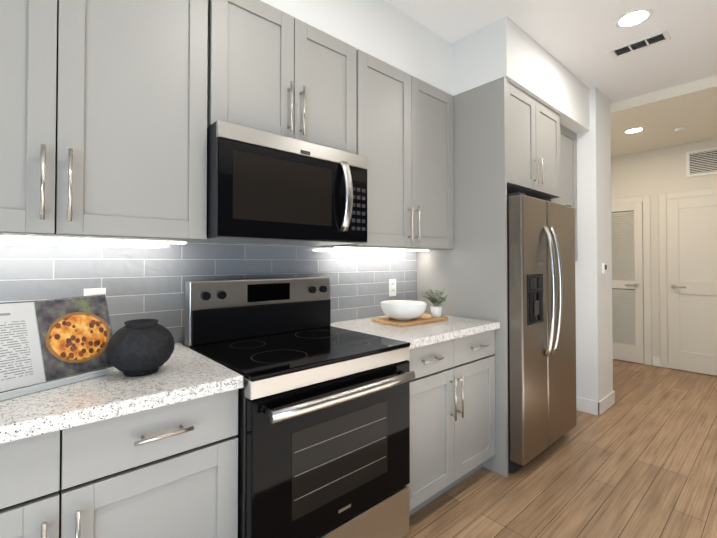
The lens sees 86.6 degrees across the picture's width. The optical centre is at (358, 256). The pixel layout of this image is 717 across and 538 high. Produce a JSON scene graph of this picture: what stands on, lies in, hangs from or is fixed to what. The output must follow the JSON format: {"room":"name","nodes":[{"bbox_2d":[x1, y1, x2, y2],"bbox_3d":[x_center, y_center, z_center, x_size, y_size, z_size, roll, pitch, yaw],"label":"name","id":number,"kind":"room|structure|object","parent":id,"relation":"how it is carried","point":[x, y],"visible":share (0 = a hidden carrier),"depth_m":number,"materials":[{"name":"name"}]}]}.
{"room":"kitchen","nodes":[
{"label":"kitchen","id":0,"kind":"room"},
{"bbox_2d":[385,0,716,103],"bbox_3d":[0.932,-1.548,0.050,6.760,0.150,5.600,1,-1,-42],"label":"ceiling","id":1,"kind":"structure","parent":0,"point":[578,39],"depth_m":2.43,"materials":[{"name":"white paint"}]},
{"bbox_2d":[260,0,451,94],"bbox_3d":[-1.280,-1.279,1.084,4.825,0.360,0.312,1,-1,-42],"label":"wall","id":2,"kind":"structure","parent":1,"relation":"attached to","point":[386,32],"depth_m":2.14,"materials":[{"name":"white paint"}]},
{"bbox_2d":[452,16,589,133],"bbox_3d":[1.192,-1.252,3.016,1.439,0.360,0.700,1,-1,-42],"label":"soffit","id":3,"kind":"structure","parent":1,"relation":"attached to","point":[509,50],"depth_m":2.49,"materials":[{"name":"white paint"}]},
{"bbox_2d":[615,8,652,27],"bbox_3d":[1.663,-1.439,2.300,0.188,0.006,0.188,1,-1,-42],"label":"recessed light","id":4,"kind":"object","parent":1,"relation":"in","point":[635,17],"visible":1,"depth_m":2.29,"materials":[{"name":"white plastic"}]},
{"bbox_2d":[608,29,670,58],"bbox_3d":[1.894,-1.431,2.574,0.150,0.012,0.320,1,-1,-42],"label":"ceiling vent","id":5,"kind":"object","parent":1,"relation":"in","point":[651,40],"visible":1,"depth_m":2.56,"materials":[{"name":"white metal"}]},
{"bbox_2d":[402,359,716,537],"bbox_3d":[1.696,1.316,0.686,8.800,0.060,5.600,1,-1,-42],"label":"floor","id":6,"kind":"structure","parent":0,"point":[638,459],"depth_m":2.22,"materials":[{"name":"brown wood"}]},
{"bbox_2d":[0,389,237,537],"bbox_3d":[-0.920,0.856,1.142,0.913,0.873,0.653,1,-1,-42],"label":"base cabinet","id":7,"kind":"object","parent":6,"relation":"on","point":[169,471],"visible":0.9,"depth_m":1.03,"materials":[{"name":"grey paint"}]},
{"bbox_2d":[0,343,243,443],"bbox_3d":[-1.261,0.393,0.844,1.827,0.040,0.642,1,-1,-42],"label":"countertop","id":8,"kind":"structure","parent":7,"relation":"on","point":[183,373],"depth_m":1.04,"materials":[{"name":"stone"}]},
{"bbox_2d":[0,294,112,400],"bbox_3d":[-0.931,0.251,1.118,0.137,0.249,0.392,0,-1,28],"label":"open cookbook","id":9,"kind":"object","parent":8,"relation":"on","point":[49,344],"visible":0.96,"depth_m":1.14,"materials":[{"name":"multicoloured paper"}]},
{"bbox_2d":[106,319,173,376],"bbox_3d":[-0.709,0.294,1.242,0.194,0.168,0.194,1,-1,-42],"label":"vase","id":10,"kind":"object","parent":8,"relation":"on","point":[139,347],"visible":1,"depth_m":1.18,"materials":[{"name":"grey ceramic"}]},
{"bbox_2d":[184,277,414,537],"bbox_3d":[-0.245,0.704,1.650,0.754,1.190,0.726,1,-1,-42],"label":"range","id":11,"kind":"object","parent":6,"relation":"on","point":[323,436],"visible":0.94,"depth_m":1.47,"materials":[{"name":"silver metal"}]},
{"bbox_2d":[407,330,494,515],"bbox_3d":[0.317,0.871,2.237,0.859,0.873,0.653,1,-1,-42],"label":"base cabinet","id":12,"kind":"object","parent":6,"relation":"on","point":[452,413],"visible":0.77,"depth_m":1.99,"materials":[{"name":"grey paint"}]},
{"bbox_2d":[331,313,499,348],"bbox_3d":[0.318,0.412,2.243,0.859,0.040,0.642,1,-1,-42],"label":"countertop","id":13,"kind":"structure","parent":12,"relation":"on","point":[425,334],"depth_m":2.06,"materials":[{"name":"stone"}]},
{"bbox_2d":[372,314,447,326],"bbox_3d":[0.317,0.384,2.327,0.416,0.018,0.250,1,-1,-39],"label":"cutting board","id":14,"kind":"object","parent":13,"relation":"on","point":[425,318],"visible":0.77,"depth_m":2.24,"materials":[{"name":"brown wood"}]},
{"bbox_2d":[380,300,426,320],"bbox_3d":[0.267,0.323,2.260,0.276,0.100,0.276,1,-1,-42],"label":"bowl","id":15,"kind":"object","parent":14,"relation":"on","point":[404,310],"visible":1,"depth_m":2.17,"materials":[{"name":"white ceramic"}]},
{"bbox_2d":[421,289,447,316],"bbox_3d":[0.485,0.289,2.364,0.181,0.171,0.152,1,-1,-42],"label":"potted plant","id":16,"kind":"object","parent":14,"relation":"on","point":[436,310],"visible":1,"depth_m":2.35,"materials":[{"name":"green plant"}]},
{"bbox_2d":[417,77,507,476],"bbox_3d":[0.659,0.117,2.532,0.025,2.388,0.682,1,-1,-42],"label":"panel","id":17,"kind":"object","parent":6,"relation":"on","point":[468,273],"visible":0.48,"depth_m":2.39,"materials":[{"name":"grey paint"}]},
{"bbox_2d":[507,192,575,472],"bbox_3d":[1.052,0.469,2.746,0.840,1.689,0.812,1,-1,-42],"label":"refrigerator","id":18,"kind":"object","parent":6,"relation":"on","point":[541,301],"visible":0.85,"depth_m":2.36,"materials":[{"name":"grey metal"}]},
{"bbox_2d":[575,87,612,401],"bbox_3d":[1.898,-0.049,3.594,0.406,2.750,0.745,1,-1,-42],"label":"wall","id":19,"kind":"structure","parent":0,"point":[594,341],"depth_m":3.25,"materials":[{"name":"white paint"}]},
{"bbox_2d":[576,390,614,415],"bbox_3d":[1.902,1.268,3.571,0.432,0.115,0.758,1,-1,-42],"label":"baseboard","id":20,"kind":"structure","parent":19,"relation":"attached to","point":[601,406],"depth_m":3.23,"materials":[{"name":"white paint"}]},
{"bbox_2d":[602,263,606,273],"bbox_3d":[2.114,0.101,3.269,0.080,0.092,0.022,1,-1,-42],"label":"thermostat","id":21,"kind":"object","parent":19,"relation":"attached to","point":[604,268],"visible":1,"depth_m":3.25,"materials":[{"name":"white plastic"}]},
{"bbox_2d":[610,75,716,156],"bbox_3d":[4.225,-1.465,2.967,2.040,0.235,5.600,1,-1,-42],"label":"ceiling","id":22,"kind":"structure","parent":0,"point":[660,116],"depth_m":3.66,"materials":[{"name":"white paint"}]},
{"bbox_2d":[623,127,644,133],"bbox_3d":[2.907,-1.330,4.015,0.188,0.006,0.188,1,-1,-42],"label":"recessed light","id":23,"kind":"object","parent":22,"relation":"in","point":[633,130],"visible":1,"depth_m":4.01,"materials":[{"name":"white plastic"}]},
{"bbox_2d":[674,126,686,131],"bbox_3d":[3.342,-1.319,3.946,0.104,0.027,0.104,1,-1,-42],"label":"smoke detector","id":24,"kind":"object","parent":22,"relation":"attached to","point":[680,129],"visible":1,"depth_m":3.92,"materials":[{"name":"white plastic"}]},
{"bbox_2d":[611,138,716,356],"bbox_3d":[4.809,-0.126,3.466,0.120,2.900,5.600,1,-1,-42],"label":"wall","id":25,"kind":"structure","parent":0,"point":[654,173],"depth_m":4.68,"materials":[{"name":"beige paint"}]},
{"bbox_2d":[611,195,651,364],"bbox_3d":[3.350,0.293,4.950,0.084,2.105,0.725,1,-1,-42],"label":"louvered door","id":26,"kind":"structure","parent":25,"relation":"in","point":[631,283],"depth_m":4.83,"materials":[{"name":"white paint"}]},
{"bbox_2d":[652,356,659,366],"bbox_3d":[5.053,1.262,3.071,0.013,0.115,4.315,1,-1,-42],"label":"baseboard","id":27,"kind":"structure","parent":25,"relation":"attached to","point":[655,361],"depth_m":4.66,"materials":[{"name":"white paint"}]},
{"bbox_2d":[659,188,716,375],"bbox_3d":[3.965,0.283,4.256,0.084,2.105,0.960,1,-1,-42],"label":"door","id":28,"kind":"structure","parent":25,"relation":"in","point":[688,270],"depth_m":4.42,"materials":[{"name":"white paint"}]},
{"bbox_2d":[686,147,716,177],"bbox_3d":[3.949,-1.078,4.347,0.012,0.300,0.310,1,-1,-42],"label":"air vent","id":29,"kind":"object","parent":25,"relation":"in","point":[701,162],"visible":1,"depth_m":4.35,"materials":[{"name":"white metal"}]},
{"bbox_3d":[0.064,-0.138,2.548,8.800,2.900,0.120,1,-1,-42],"label":"wall","id":30,"kind":"structure","parent":0,"visible":0},
{"bbox_2d":[0,0,207,241],"bbox_3d":[-1.016,-0.580,1.270,0.913,1.028,0.363,1,-1,-42],"label":"upper cabinet","id":31,"kind":"object","parent":30,"relation":"attached to","point":[103,119],"visible":1,"depth_m":1.25,"materials":[{"name":"grey paint"}]},
{"bbox_2d":[0,236,185,243],"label":"led light","id":32,"kind":"object","parent":31,"relation":"attached to","point":[4,237],"depth_m":1.37,"materials":[{"name":"white plastic"}]},
{"bbox_2d":[0,238,416,344],"bbox_3d":[-1.382,0.153,1.177,4.823,0.560,0.008,1,-1,-42],"label":"tile backsplash","id":33,"kind":"structure","parent":30,"relation":"attached to","point":[141,280],"depth_m":1.67,"materials":[{"name":"grey tile"}]},
{"bbox_2d":[83,288,105,295],"bbox_3d":[-1.026,0.182,1.480,0.072,0.116,0.009,1,-1,-42],"label":"electrical outlet","id":34,"kind":"object","parent":33,"relation":"attached to","point":[94,291],"visible":0.15,"depth_m":1.48,"materials":[{"name":"white plastic"}]},
{"bbox_2d":[389,279,395,295],"bbox_3d":[0.234,0.212,2.596,0.072,0.116,0.009,1,-1,-42],"label":"electrical outlet","id":35,"kind":"object","parent":33,"relation":"attached to","point":[392,287],"visible":1,"depth_m":2.59,"materials":[{"name":"white plastic"}]},
{"bbox_2d":[207,0,355,153],"bbox_3d":[-0.387,-0.795,1.831,0.756,0.582,0.363,1,-1,-42],"label":"upper cabinet","id":36,"kind":"object","parent":30,"relation":"attached to","point":[272,69],"visible":0.75,"depth_m":1.67,"materials":[{"name":"grey paint"}]},
{"bbox_2d":[195,120,367,245],"bbox_3d":[-0.352,-0.284,1.785,0.754,0.434,0.465,1,-1,-42],"label":"microwave","id":37,"kind":"object","parent":36,"relation":"attached to","point":[264,187],"visible":1,"depth_m":1.58,"materials":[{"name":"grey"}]},
{"bbox_2d":[321,49,453,249],"bbox_3d":[0.221,-0.565,2.366,0.859,1.028,0.363,1,-1,-42],"label":"upper cabinet","id":38,"kind":"object","parent":30,"relation":"attached to","point":[404,135],"visible":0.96,"depth_m":2.22,"materials":[{"name":"grey paint"}]},
{"bbox_2d":[334,247,428,250],"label":"led light","id":39,"kind":"object","parent":38,"relation":"attached to","point":[334,247],"depth_m":2.34,"materials":[{"name":"white plastic"}]},
{"bbox_2d":[506,80,560,199],"bbox_3d":[0.996,-0.758,2.826,0.847,0.628,0.708,1,-1,-42],"label":"upper cabinet","id":40,"kind":"object","parent":30,"relation":"attached to","point":[533,147],"visible":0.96,"depth_m":2.55,"materials":[{"name":"grey paint"}]},
{"bbox_2d":[545,124,577,260],"bbox_3d":[1.488,-0.514,3.332,0.558,1.103,0.598,1,-1,-42],"label":"upper cabinet","id":41,"kind":"object","parent":30,"relation":"attached to","point":[568,153],"visible":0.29,"depth_m":3.19,"materials":[{"name":"grey paint"}]}
]}

